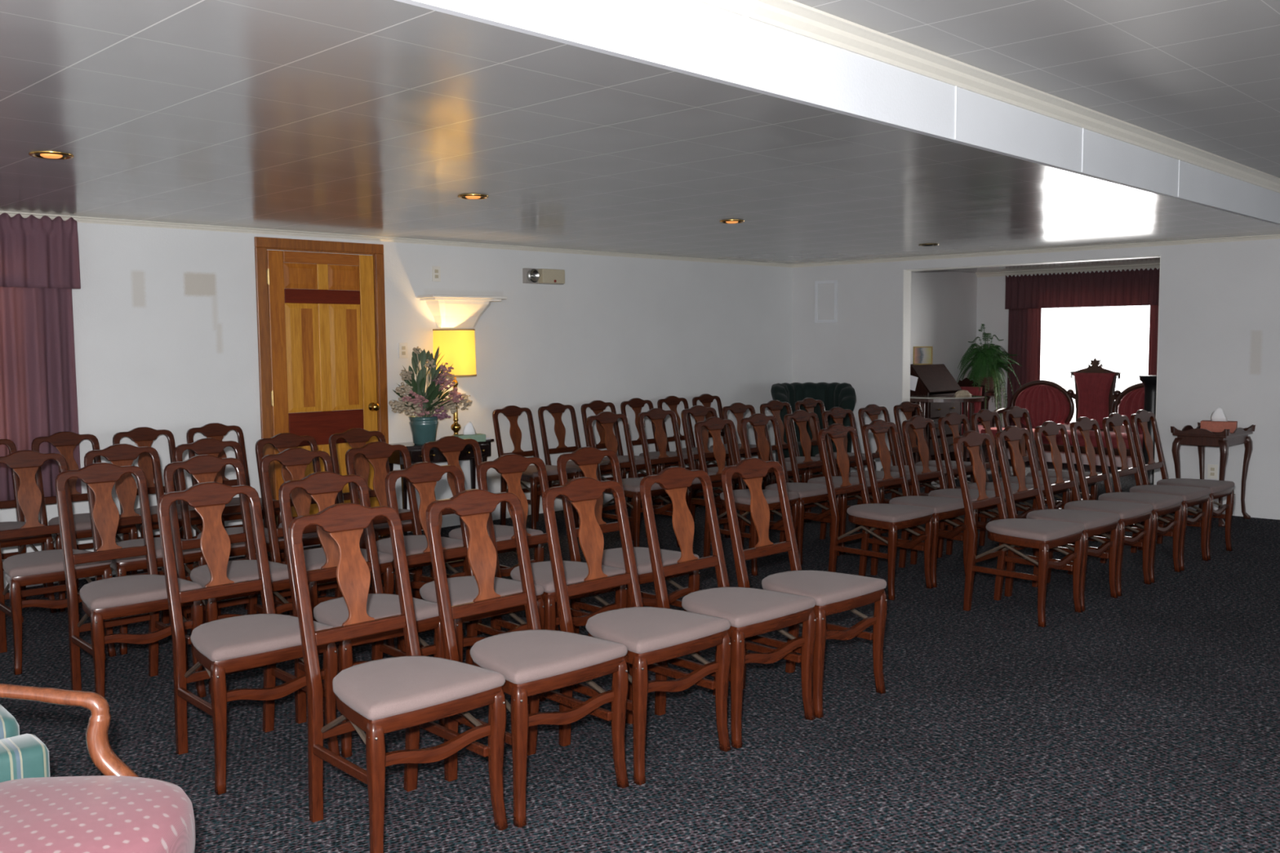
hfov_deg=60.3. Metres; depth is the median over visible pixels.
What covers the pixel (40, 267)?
curtain
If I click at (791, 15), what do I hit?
trim
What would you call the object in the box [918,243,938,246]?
recessed light
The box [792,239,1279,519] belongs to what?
wall
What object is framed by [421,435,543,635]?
folding chair
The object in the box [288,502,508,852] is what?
folding chair
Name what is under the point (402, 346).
wall switch
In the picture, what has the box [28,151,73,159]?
recessed light
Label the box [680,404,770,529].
folding chair
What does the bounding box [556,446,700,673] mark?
folding chair
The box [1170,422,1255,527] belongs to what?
table
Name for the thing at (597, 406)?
folding chair
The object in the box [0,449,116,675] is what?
folding chair
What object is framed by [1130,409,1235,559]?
folding chair
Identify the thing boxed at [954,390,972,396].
doily
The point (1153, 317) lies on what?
drape
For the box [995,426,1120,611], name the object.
folding chair
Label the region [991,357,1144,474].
settee
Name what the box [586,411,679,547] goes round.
folding chair
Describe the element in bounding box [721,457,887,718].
folding chair
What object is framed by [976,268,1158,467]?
wall
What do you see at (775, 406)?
folding chair
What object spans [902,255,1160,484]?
trim
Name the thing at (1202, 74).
ceiling
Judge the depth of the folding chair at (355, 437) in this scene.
6.52 m
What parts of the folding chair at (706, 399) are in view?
crest rail, rail, leg, seat, seat frame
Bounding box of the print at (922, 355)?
[914,347,931,363]
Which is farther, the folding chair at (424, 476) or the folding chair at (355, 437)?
the folding chair at (355, 437)
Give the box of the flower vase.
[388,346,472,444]
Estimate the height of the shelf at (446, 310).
0.243 m
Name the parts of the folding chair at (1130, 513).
leg, crest rail, rail, leg, seat, leg, seat frame, leg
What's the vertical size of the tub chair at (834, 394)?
1.037 m
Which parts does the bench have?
leg, leg, seat rail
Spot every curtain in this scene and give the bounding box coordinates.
[0,213,81,501]
[1004,267,1159,428]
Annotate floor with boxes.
[0,457,1279,852]
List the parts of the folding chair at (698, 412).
leg, crest rail, rail, seat, leg, leg, seat frame, leg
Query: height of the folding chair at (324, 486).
0.951 m
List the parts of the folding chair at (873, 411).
leg, crest rail, rail, leg, seat, seat frame, leg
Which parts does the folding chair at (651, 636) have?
leg, crest rail, rail, leg, leg, seat, seat frame, leg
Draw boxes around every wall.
[0,222,792,590]
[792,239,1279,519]
[832,270,977,457]
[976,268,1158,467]
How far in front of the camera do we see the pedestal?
10.12 m
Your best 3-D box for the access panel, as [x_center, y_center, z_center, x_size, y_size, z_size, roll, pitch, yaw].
[1.908,-1.281,11.294,0.260,0.430,0.018,3,6,41]
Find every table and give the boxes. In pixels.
[387,438,493,535]
[910,395,985,482]
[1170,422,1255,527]
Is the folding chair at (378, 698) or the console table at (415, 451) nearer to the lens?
the folding chair at (378, 698)
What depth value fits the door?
7.90 m
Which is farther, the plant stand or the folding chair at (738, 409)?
the plant stand
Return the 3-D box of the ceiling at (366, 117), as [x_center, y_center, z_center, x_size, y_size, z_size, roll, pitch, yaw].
[0.237,-1.370,6.737,6.510,0.104,15.370,4,6,44]
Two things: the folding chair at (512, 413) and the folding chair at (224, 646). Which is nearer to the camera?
the folding chair at (224, 646)
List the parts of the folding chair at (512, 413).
leg, crest rail, rail, leg, leg, seat frame, seat, leg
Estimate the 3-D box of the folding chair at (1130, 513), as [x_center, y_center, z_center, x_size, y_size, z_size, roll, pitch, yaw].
[2.669,0.455,6.508,0.453,0.951,0.568,-5,6,-44]
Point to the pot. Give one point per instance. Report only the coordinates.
(989, 380)
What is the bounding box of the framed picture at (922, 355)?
[912,346,933,364]
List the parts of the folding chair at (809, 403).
crest rail, rail, leg, seat, seat frame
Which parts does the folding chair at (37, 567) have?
leg, leg, rail, crest rail, seat, seat frame, leg, leg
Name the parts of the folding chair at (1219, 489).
leg, crest rail, rail, leg, seat, leg, seat frame, leg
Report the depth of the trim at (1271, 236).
9.74 m
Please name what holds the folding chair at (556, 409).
on the floor
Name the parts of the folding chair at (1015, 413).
leg, crest rail, rail, leg, seat, leg, seat frame, leg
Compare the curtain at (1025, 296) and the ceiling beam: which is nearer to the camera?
the ceiling beam
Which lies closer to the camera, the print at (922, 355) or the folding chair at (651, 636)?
the folding chair at (651, 636)
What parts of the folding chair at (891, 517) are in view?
leg, crest rail, rail, leg, seat, seat frame, leg, leg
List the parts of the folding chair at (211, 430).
leg, crest rail, leg, rail, leg, seat, seat frame, leg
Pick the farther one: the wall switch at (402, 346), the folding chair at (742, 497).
the wall switch at (402, 346)
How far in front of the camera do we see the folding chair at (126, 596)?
4.60 m
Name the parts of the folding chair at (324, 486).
leg, crest rail, rail, leg, leg, seat, seat frame, leg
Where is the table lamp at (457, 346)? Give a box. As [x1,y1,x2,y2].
[432,328,476,435]
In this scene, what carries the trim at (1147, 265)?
attached to the wall at (992, 313)
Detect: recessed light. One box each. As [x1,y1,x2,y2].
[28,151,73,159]
[457,194,488,199]
[719,219,744,223]
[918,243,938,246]
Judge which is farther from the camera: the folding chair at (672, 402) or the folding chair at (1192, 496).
the folding chair at (672, 402)
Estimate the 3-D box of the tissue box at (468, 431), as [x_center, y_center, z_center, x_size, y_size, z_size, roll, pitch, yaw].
[-1.303,0.039,8.421,0.220,0.155,0.110,-3,5,-29]
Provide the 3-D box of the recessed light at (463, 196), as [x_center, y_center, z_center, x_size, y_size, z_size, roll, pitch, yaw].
[-0.904,-1.242,5.968,0.166,0.014,0.166,4,6,44]
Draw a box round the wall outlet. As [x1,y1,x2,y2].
[1207,464,1217,479]
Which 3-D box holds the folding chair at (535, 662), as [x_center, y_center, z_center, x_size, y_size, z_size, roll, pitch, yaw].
[-0.388,0.704,3.618,0.452,0.951,0.568,-5,6,-43]
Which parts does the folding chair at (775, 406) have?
leg, crest rail, rail, leg, leg, seat, seat frame, leg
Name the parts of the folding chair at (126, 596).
leg, leg, crest rail, rail, seat frame, seat, leg, leg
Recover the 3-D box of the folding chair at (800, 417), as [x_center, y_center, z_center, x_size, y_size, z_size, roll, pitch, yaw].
[1.345,0.368,7.781,0.451,0.951,0.568,-5,6,-44]
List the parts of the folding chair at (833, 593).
leg, crest rail, rail, leg, leg, seat, seat frame, leg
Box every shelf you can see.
[416,294,506,327]
[931,418,978,424]
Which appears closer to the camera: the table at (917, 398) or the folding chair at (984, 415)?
the folding chair at (984, 415)
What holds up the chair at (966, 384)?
on the floor
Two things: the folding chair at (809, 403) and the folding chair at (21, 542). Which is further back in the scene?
the folding chair at (809, 403)
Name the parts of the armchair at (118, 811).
arm, seat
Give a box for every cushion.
[0,704,19,739]
[980,426,1035,440]
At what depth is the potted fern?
12.74 m
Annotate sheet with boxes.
[910,375,918,391]
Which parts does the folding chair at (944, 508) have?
leg, crest rail, rail, leg, seat, leg, seat frame, leg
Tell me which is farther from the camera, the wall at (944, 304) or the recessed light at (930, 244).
the wall at (944, 304)
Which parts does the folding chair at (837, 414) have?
leg, crest rail, rail, leg, seat, leg, seat frame, leg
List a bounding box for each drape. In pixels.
[1006,308,1041,428]
[1147,305,1158,375]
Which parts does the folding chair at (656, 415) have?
leg, crest rail, rail, leg, leg, seat frame, seat, leg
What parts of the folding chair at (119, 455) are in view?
leg, leg, crest rail, rail, seat frame, seat, leg, leg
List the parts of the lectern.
panel, slant lid, drawer, drawer, drawer, panel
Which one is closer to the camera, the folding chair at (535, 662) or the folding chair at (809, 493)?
the folding chair at (535, 662)
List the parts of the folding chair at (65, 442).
leg, leg, crest rail, rail, seat, seat frame, leg, leg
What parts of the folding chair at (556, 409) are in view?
leg, crest rail, rail, leg, leg, seat, seat frame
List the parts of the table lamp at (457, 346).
shade trim, lamp shade, shade trim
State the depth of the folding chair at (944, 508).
6.77 m
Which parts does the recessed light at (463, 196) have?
bulb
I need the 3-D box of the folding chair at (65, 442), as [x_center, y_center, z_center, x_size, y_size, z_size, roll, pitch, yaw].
[-3.217,0.517,6.351,0.430,0.951,0.568,-5,6,-43]
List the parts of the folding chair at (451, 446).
leg, rail, crest rail, leg, leg, seat, seat frame, leg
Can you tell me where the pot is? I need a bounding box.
[973,376,996,392]
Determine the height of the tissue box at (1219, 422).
0.195 m
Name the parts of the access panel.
panel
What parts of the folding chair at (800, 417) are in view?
leg, crest rail, rail, leg, seat, leg, seat frame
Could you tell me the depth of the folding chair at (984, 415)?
7.73 m
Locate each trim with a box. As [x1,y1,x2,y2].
[0,211,792,267]
[695,0,1279,192]
[792,234,1279,267]
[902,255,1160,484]
[975,263,1159,277]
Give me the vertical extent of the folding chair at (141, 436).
0.951 m
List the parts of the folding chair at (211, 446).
leg, crest rail, rail, leg, seat, leg, seat frame, leg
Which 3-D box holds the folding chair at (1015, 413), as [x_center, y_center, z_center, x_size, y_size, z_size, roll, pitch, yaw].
[2.973,0.337,8.014,0.433,0.951,0.568,-5,6,-44]
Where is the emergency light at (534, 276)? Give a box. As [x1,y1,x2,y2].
[522,267,564,284]
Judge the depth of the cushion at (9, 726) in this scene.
2.86 m
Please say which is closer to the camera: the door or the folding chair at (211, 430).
the folding chair at (211, 430)
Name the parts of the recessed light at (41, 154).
bulb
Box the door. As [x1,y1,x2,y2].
[253,236,388,537]
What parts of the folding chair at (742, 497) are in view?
leg, crest rail, rail, leg, leg, seat, seat frame, leg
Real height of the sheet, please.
0.177 m
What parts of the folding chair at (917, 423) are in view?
leg, crest rail, rail, leg, seat, leg, seat frame, leg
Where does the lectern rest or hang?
on the floor
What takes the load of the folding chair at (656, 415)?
on the floor
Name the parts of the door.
panel, panel, panel, rail, rail, rail, panel, panel, panel, knob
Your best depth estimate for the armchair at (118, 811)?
2.27 m
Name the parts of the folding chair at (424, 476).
leg, crest rail, rail, leg, leg, seat, seat frame, leg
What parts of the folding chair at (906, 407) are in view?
leg, crest rail, rail, leg, seat, seat frame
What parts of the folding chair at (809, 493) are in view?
leg, crest rail, rail, leg, leg, seat, seat frame, leg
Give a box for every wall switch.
[398,342,408,358]
[431,266,440,281]
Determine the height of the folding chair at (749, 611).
0.951 m
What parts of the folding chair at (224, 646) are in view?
leg, crest rail, leg, rail, seat frame, seat, leg, leg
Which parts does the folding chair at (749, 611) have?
leg, crest rail, rail, leg, leg, seat, seat frame, leg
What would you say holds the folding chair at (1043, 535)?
on the floor
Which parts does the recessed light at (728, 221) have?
bulb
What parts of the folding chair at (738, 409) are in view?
leg, crest rail, rail, leg, leg, seat frame, seat, leg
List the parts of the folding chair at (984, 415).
leg, crest rail, rail, leg, seat, seat frame, leg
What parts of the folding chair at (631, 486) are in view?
leg, crest rail, rail, leg, leg, seat, seat frame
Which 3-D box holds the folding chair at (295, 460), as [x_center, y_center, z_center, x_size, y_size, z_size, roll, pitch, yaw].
[-1.491,0.592,5.194,0.430,0.951,0.568,-5,6,-43]
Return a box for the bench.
[980,426,1038,472]
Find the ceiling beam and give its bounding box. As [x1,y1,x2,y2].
[395,0,1279,225]
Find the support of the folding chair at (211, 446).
on the floor
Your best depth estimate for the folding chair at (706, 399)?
10.47 m
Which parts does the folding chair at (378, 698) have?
leg, crest rail, rail, leg, leg, seat, seat frame, leg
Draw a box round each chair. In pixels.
[0,439,57,613]
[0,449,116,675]
[31,431,137,611]
[54,462,206,697]
[84,443,206,654]
[112,426,202,575]
[156,481,340,795]
[163,454,293,694]
[173,438,293,619]
[186,422,284,564]
[255,432,365,596]
[259,447,395,648]
[278,471,444,757]
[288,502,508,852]
[328,428,433,577]
[345,441,467,649]
[385,462,546,725]
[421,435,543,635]
[426,488,629,827]
[476,453,626,690]
[492,405,577,529]
[537,402,617,526]
[542,476,731,785]
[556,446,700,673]
[580,400,660,505]
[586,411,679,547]
[620,397,697,506]
[637,408,730,537]
[640,466,816,748]
[657,395,730,506]
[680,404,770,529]
[692,393,757,491]
[693,417,799,575]
[721,402,808,529]
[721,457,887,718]
[740,413,841,564]
[760,400,841,522]
[770,382,856,481]
[783,409,880,554]
[795,397,875,504]
[817,423,934,599]
[822,407,913,545]
[857,404,948,529]
[861,419,968,587]
[893,401,979,527]
[902,415,1008,575]
[937,412,1037,555]
[953,431,1084,627]
[957,377,985,435]
[971,408,1070,546]
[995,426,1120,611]
[1002,406,1098,544]
[1034,421,1154,596]
[1069,417,1183,582]
[1102,413,1211,570]
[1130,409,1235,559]
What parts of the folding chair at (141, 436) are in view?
leg, crest rail, leg, rail, seat, seat frame, leg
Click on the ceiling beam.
(692, 37)
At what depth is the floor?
4.04 m
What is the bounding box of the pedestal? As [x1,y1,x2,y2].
[1138,375,1156,484]
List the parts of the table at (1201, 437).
leg, gallery rail, leg, gallery rail, leg, gallery rail, gallery rail, leg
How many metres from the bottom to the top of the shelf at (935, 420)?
0.025 m
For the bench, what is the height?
0.525 m
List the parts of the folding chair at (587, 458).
leg, crest rail, rail, leg, leg, seat, seat frame, leg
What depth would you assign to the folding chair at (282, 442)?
6.21 m
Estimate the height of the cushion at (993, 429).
0.110 m
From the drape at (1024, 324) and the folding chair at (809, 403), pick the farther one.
the drape at (1024, 324)
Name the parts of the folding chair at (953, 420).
leg, crest rail, rail, leg, seat, seat frame, leg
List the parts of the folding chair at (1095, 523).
leg, crest rail, rail, leg, seat, leg, seat frame, leg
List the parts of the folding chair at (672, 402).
leg, crest rail, rail, leg, leg, seat, seat frame, leg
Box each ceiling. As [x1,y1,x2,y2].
[0,0,1279,273]
[793,0,1279,177]
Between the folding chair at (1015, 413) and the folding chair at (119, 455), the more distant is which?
the folding chair at (1015, 413)
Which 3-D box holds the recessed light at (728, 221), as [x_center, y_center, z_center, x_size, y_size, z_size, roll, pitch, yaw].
[0.612,-1.359,7.324,0.166,0.014,0.166,4,6,44]
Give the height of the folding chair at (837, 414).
0.951 m
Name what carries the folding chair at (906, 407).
on the floor
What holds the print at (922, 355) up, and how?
attached to the framed picture at (922, 355)
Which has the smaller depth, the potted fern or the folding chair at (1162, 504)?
the folding chair at (1162, 504)
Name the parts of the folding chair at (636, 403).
leg, crest rail, rail, leg, leg, seat, seat frame, leg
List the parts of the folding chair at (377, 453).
leg, crest rail, rail, leg, leg, seat, seat frame, leg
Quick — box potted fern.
[956,324,1022,425]
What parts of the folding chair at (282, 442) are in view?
leg, crest rail, rail, seat, leg, seat frame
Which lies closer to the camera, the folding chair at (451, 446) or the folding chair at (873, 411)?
the folding chair at (451, 446)
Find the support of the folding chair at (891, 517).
on the floor
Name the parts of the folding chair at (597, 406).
leg, crest rail, rail, leg, leg, seat, seat frame, leg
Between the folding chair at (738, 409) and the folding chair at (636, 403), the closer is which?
the folding chair at (738, 409)
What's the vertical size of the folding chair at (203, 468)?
0.951 m
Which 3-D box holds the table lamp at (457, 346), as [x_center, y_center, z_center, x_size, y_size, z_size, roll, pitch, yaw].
[-1.425,-0.319,8.481,0.334,0.861,0.334,-5,6,-43]
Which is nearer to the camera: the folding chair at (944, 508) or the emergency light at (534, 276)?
the folding chair at (944, 508)
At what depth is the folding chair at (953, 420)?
7.40 m
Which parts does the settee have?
arm, panel, frame, scroll knob, seat rail, seat, panel, frame, scroll knob, frame, panel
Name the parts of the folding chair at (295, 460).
leg, crest rail, rail, leg, leg, seat, seat frame, leg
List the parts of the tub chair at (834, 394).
seat, seat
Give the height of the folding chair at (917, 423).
0.951 m
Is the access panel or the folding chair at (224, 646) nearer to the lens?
the folding chair at (224, 646)
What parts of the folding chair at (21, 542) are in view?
crest rail, rail, leg, seat, seat frame, leg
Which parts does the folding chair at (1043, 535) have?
leg, crest rail, rail, leg, seat, seat frame, leg, leg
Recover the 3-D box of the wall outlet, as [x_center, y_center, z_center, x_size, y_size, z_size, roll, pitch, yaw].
[4.693,0.370,9.024,0.074,0.118,0.011,3,6,41]
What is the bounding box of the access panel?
[814,280,837,323]
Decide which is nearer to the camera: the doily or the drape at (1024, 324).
the doily
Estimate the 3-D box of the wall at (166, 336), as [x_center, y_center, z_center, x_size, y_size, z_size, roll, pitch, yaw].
[-2.795,-0.455,7.540,12.212,2.700,0.140,-5,6,-43]
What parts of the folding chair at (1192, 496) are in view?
leg, crest rail, rail, leg, seat, leg, seat frame, leg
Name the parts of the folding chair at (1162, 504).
leg, crest rail, rail, leg, seat, leg, seat frame, leg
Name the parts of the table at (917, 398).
leg, leg, glass, leg, leg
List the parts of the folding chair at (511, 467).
leg, crest rail, rail, leg, leg, seat, seat frame, leg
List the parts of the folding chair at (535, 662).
leg, crest rail, rail, leg, leg, seat frame, seat, leg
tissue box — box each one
[453,421,485,441]
[1200,407,1237,432]
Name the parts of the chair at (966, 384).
panel, seat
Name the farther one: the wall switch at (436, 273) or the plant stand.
the plant stand
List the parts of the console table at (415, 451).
leg, leg, drawer, drawer, leg, leg, drawer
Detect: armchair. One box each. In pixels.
[0,683,195,852]
[0,704,50,782]
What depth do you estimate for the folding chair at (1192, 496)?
7.16 m
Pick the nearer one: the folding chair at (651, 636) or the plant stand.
the folding chair at (651, 636)
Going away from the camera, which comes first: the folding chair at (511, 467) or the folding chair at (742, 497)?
the folding chair at (511, 467)
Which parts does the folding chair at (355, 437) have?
leg, crest rail, rail, leg, leg, seat, seat frame, leg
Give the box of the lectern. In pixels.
[909,364,961,464]
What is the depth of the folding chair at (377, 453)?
5.61 m
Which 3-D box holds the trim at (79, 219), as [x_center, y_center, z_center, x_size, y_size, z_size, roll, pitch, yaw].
[-2.781,-1.324,7.378,12.112,0.034,0.028,-5,6,-43]
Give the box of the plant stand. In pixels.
[981,391,998,462]
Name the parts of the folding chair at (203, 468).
leg, crest rail, leg, rail, seat, seat frame, leg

